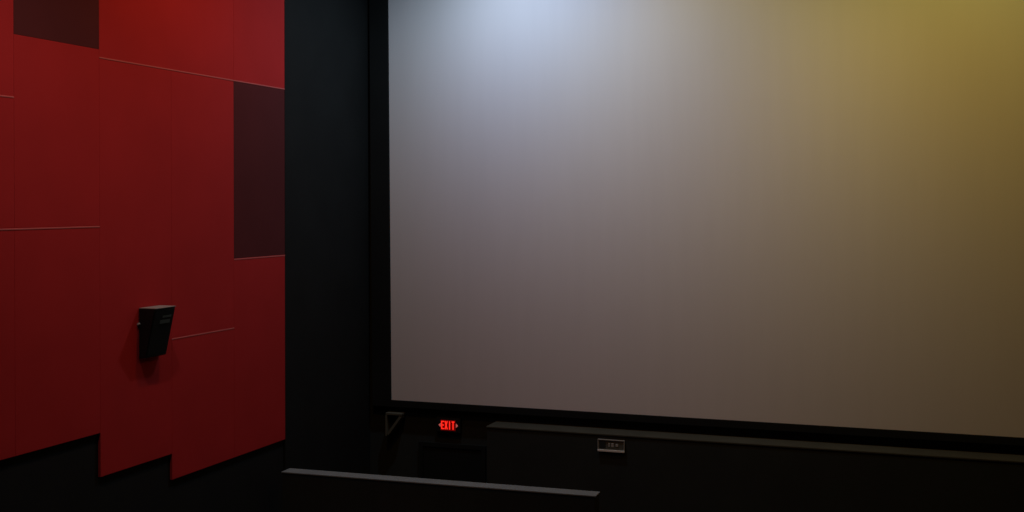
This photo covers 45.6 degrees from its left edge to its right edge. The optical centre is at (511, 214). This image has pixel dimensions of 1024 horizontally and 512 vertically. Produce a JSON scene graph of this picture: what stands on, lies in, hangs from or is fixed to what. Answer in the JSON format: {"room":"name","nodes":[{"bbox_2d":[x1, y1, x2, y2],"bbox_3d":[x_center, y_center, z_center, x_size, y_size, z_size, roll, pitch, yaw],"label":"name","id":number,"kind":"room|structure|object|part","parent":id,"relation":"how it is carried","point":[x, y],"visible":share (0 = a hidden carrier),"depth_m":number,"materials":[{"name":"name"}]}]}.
{"room":"auditorium","nodes":[
{"label":"auditorium","id":0,"kind":"room"},
{"bbox_2d":[0,226,283,511],"bbox_3d":[-5.911,0.243,7.646,0.200,10.550,22.444,0,1,20],"label":"wall","id":1,"kind":"structure","parent":0,"point":[63,477],"depth_m":12.79,"materials":[{"name":"black fabric"}]},
{"bbox_2d":[0,0,13,97],"bbox_3d":[-4.752,-2.510,10.530,0.032,2.904,1.189,0,1,20],"label":"acoustic panel","id":2,"kind":"object","parent":1,"relation":"attached to","point":[6,6],"visible":1,"depth_m":11.01,"materials":[{"name":"red fabric"}]},
{"bbox_2d":[13,0,98,48],"bbox_3d":[-4.354,-2.815,11.649,0.029,2.318,1.189,0,1,20],"label":"acoustic panel","id":3,"kind":"object","parent":1,"relation":"attached to","point":[74,22],"visible":1,"depth_m":11.67,"materials":[{"name":"red fabric"}]},
{"bbox_2d":[13,34,99,227],"bbox_3d":[-4.354,-0.771,11.671,0.029,1.768,1.189,0,1,20],"label":"acoustic panel","id":4,"kind":"object","parent":1,"relation":"attached to","point":[56,84],"visible":1,"depth_m":11.62,"materials":[{"name":"red fabric"}]},
{"bbox_2d":[14,226,99,455],"bbox_3d":[-4.353,1.157,11.691,0.032,2.086,1.189,0,1,20],"label":"acoustic panel","id":5,"kind":"object","parent":1,"relation":"attached to","point":[57,269],"visible":1,"depth_m":11.65,"materials":[{"name":"red fabric"}]},
{"bbox_2d":[98,59,171,476],"bbox_3d":[-3.953,0.528,12.813,0.029,4.209,1.204,0,1,20],"label":"acoustic panel","id":6,"kind":"object","parent":1,"relation":"attached to","point":[135,100],"visible":1,"depth_m":12.75,"materials":[{"name":"red fabric"}]},
{"bbox_2d":[137,305,175,357],"bbox_3d":[-3.780,1.242,12.954,0.217,0.530,0.387,0,1,20],"label":"wall speaker","id":7,"kind":"object","parent":6,"relation":"attached to","point":[155,322],"visible":1,"depth_m":12.85,"materials":[{"name":"black paint"}]},
{"bbox_2d":[146,309,174,355],"bbox_3d":[-3.736,1.247,12.953,0.124,0.480,0.330,0,1,20],"label":"grille","id":8,"kind":"object","parent":7,"relation":"attached to","point":[158,321],"depth_m":12.90,"materials":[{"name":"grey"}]},
{"bbox_2d":[99,0,233,80],"bbox_3d":[-3.744,-2.788,13.364,0.032,2.409,2.449,0,1,20],"label":"acoustic panel","id":9,"kind":"object","parent":1,"relation":"attached to","point":[195,37],"visible":1,"depth_m":13.36,"materials":[{"name":"red fabric"}]},
{"bbox_2d":[170,327,233,479],"bbox_3d":[-3.542,2.128,13.984,0.032,1.559,1.244,0,1,20],"label":"acoustic panel","id":10,"kind":"object","parent":1,"relation":"attached to","point":[202,363],"visible":1,"depth_m":13.94,"materials":[{"name":"red fabric"}]},
{"bbox_2d":[171,71,233,337],"bbox_3d":[-3.543,-0.120,13.960,0.029,2.936,1.244,0,1,20],"label":"acoustic panel","id":11,"kind":"object","parent":1,"relation":"attached to","point":[202,107],"visible":1,"depth_m":13.91,"materials":[{"name":"red fabric"}]},
{"bbox_2d":[233,81,284,258],"bbox_3d":[-3.135,-0.543,15.103,0.029,2.116,1.189,0,1,20],"label":"acoustic panel","id":12,"kind":"object","parent":1,"relation":"attached to","point":[259,122],"visible":1,"depth_m":15.08,"materials":[{"name":"red fabric"}]},
{"bbox_2d":[233,0,284,89],"bbox_3d":[-3.134,-2.806,15.078,0.032,2.409,1.189,0,1,20],"label":"acoustic panel","id":13,"kind":"object","parent":1,"relation":"attached to","point":[258,25],"visible":1,"depth_m":15.07,"materials":[{"name":"red fabric"}]},
{"bbox_2d":[234,255,284,456],"bbox_3d":[-3.134,1.706,15.126,0.032,2.379,1.189,0,1,20],"label":"acoustic panel","id":14,"kind":"object","parent":1,"relation":"attached to","point":[259,282],"visible":1,"depth_m":15.08,"materials":[{"name":"red fabric"}]},
{"bbox_2d":[283,0,369,473],"bbox_3d":[-2.523,0.145,16.834,0.030,10.550,2.459,0,1,20],"label":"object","id":15,"kind":"structure","parent":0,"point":[327,58],"depth_m":16.75,"materials":[{"name":"black fabric"}]},
{"bbox_2d":[370,181,1023,482],"bbox_3d":[5.474,0.161,15.402,16.060,10.550,0.200,0,1,20],"label":"wall","id":16,"kind":"structure","parent":0,"point":[397,453],"depth_m":17.48,"materials":[{"name":"black paint"}]},
{"bbox_2d":[385,411,405,435],"bbox_3d":[-1.700,3.052,17.792,0.260,0.340,0.158,0,1,20],"label":"bracket","id":17,"kind":"object","parent":16,"relation":"attached to","point":[389,430],"visible":1,"depth_m":17.76,"materials":[{"name":"grey metal"}]},
{"bbox_3d":[-1.810,3.067,17.831,0.027,0.310,0.158,0,1,20],"label":"wall arm","id":18,"kind":"part","parent":17,"relation":"part of","materials":[{"name":"grey metal"}]},
{"bbox_3d":[-1.698,2.897,17.789,0.255,0.030,0.158,0,1,20],"label":"arm","id":19,"kind":"part","parent":17,"relation":"part of","materials":[{"name":"grey metal"}]},
{"bbox_2d":[436,417,461,432],"bbox_3d":[-0.911,3.025,17.553,0.380,0.210,0.078,0,1,20],"label":"exit sign","id":20,"kind":"object","parent":16,"relation":"attached to","point":[443,424],"visible":1,"depth_m":17.52,"materials":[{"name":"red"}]},
{"bbox_3d":[-0.921,3.027,17.526,0.230,0.148,0.008,0,1,20],"label":"panel","id":21,"kind":"part","parent":20,"relation":"part of","materials":[{"name":"red plastic"}]},
{"bbox_2d":[419,441,485,482],"bbox_3d":[-0.868,4.353,17.548,1.040,2.120,0.090,0,1,20],"label":"door","id":22,"kind":"structure","parent":16,"relation":"in","point":[437,460],"depth_m":17.54,"materials":[{"name":"black metal"}]},
{"bbox_2d":[369,0,1023,445],"bbox_3d":[5.424,-0.841,15.249,15.949,7.344,0.098,0,1,20],"label":"projection screen","id":23,"kind":"object","parent":16,"relation":"attached to","point":[806,216],"visible":1,"depth_m":16.25,"materials":[{"name":"fabric"}]},
{"bbox_3d":[1.716,5.648,4.887,16.460,0.200,22.644,0,1,20],"label":"floor","id":24,"kind":"structure","parent":0,"visible":0},
{"bbox_2d":[281,468,599,511],"bbox_3d":[-0.932,4.335,14.773,4.060,2.215,0.220,0,1,18],"label":"wall","id":25,"kind":"structure","parent":24,"relation":"on","point":[303,490],"depth_m":14.76,"materials":[{"name":"black paint"}]},
{"bbox_2d":[486,421,1023,511],"bbox_3d":[6.298,4.200,14.807,13.980,2.485,0.448,0,1,20],"label":"stage","id":26,"kind":"object","parent":24,"relation":"on","point":[657,471],"visible":0.97,"depth_m":15.75,"materials":[{"name":"black paint"}]},
{"bbox_2d":[598,439,624,452],"bbox_3d":[1.329,3.091,16.316,0.371,0.164,0.034,0,1,20],"label":"wall plate","id":27,"kind":"object","parent":26,"relation":"attached to","point":[605,445],"visible":1,"depth_m":16.31,"materials":[{"name":"grey metal"}]},
{"bbox_3d":[1.214,3.081,16.353,0.085,0.094,0.007,0,1,20],"label":"panel","id":28,"kind":"part","parent":27,"relation":"part of","materials":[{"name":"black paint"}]}
]}

